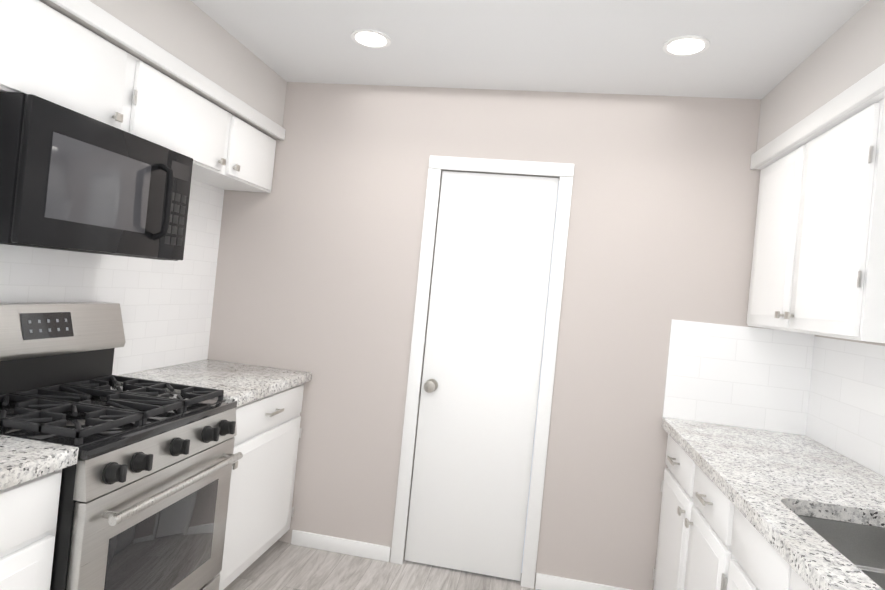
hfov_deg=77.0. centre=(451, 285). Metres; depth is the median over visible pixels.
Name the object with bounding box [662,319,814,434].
backsplash
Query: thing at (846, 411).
wall
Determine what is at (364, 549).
baseboard
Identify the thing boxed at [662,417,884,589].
countertop
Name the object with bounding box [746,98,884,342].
upper cabinet
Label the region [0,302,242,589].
range
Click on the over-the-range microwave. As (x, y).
(72, 180)
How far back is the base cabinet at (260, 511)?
2.55 m
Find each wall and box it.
[0,179,223,375]
[207,82,775,589]
[805,335,884,476]
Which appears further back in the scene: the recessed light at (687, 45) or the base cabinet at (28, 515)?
the recessed light at (687, 45)
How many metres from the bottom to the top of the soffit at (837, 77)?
0.336 m
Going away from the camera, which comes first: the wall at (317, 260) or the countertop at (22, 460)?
the countertop at (22, 460)
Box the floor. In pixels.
[224,541,539,589]
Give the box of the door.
[405,171,558,580]
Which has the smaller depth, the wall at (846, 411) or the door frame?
the wall at (846, 411)
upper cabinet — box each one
[0,0,139,133]
[132,60,235,179]
[191,117,275,192]
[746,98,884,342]
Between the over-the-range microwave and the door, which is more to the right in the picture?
the door
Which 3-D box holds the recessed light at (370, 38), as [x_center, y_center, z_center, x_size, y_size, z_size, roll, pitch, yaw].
[-0.346,-1.053,2.375,0.170,0.008,0.170,5,0,9]
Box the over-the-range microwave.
[0,91,192,260]
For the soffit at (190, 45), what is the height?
0.320 m
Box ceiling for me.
[191,0,869,98]
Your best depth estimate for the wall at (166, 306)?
2.56 m
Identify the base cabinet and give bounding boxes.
[0,469,61,589]
[218,384,303,589]
[652,434,811,589]
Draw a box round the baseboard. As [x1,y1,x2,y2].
[291,530,630,589]
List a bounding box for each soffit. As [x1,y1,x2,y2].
[39,0,286,139]
[750,0,884,169]
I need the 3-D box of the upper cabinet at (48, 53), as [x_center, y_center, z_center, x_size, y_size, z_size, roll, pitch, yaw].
[-1.325,-0.689,1.632,0.292,0.288,0.687,5,0,9]
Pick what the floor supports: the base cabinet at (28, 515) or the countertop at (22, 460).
the base cabinet at (28, 515)
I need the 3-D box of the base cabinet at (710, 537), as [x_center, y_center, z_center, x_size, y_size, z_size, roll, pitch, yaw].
[1.202,1.128,2.139,0.603,0.868,0.932,5,0,9]
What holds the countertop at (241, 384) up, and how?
on the base cabinet at (260, 511)
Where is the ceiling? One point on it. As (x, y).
(758, 49)
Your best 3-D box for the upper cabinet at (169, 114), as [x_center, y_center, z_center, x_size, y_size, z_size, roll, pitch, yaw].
[-1.220,-0.674,2.274,0.292,0.288,0.615,5,0,9]
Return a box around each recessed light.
[351,29,390,47]
[663,35,709,55]
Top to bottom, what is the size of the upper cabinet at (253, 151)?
0.288 m
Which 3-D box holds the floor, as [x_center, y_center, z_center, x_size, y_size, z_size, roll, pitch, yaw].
[-0.312,1.456,0.616,3.265,0.100,4.675,5,0,9]
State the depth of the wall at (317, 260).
2.81 m
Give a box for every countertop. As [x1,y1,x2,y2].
[0,435,78,490]
[116,359,311,406]
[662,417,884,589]
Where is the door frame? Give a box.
[390,155,574,588]

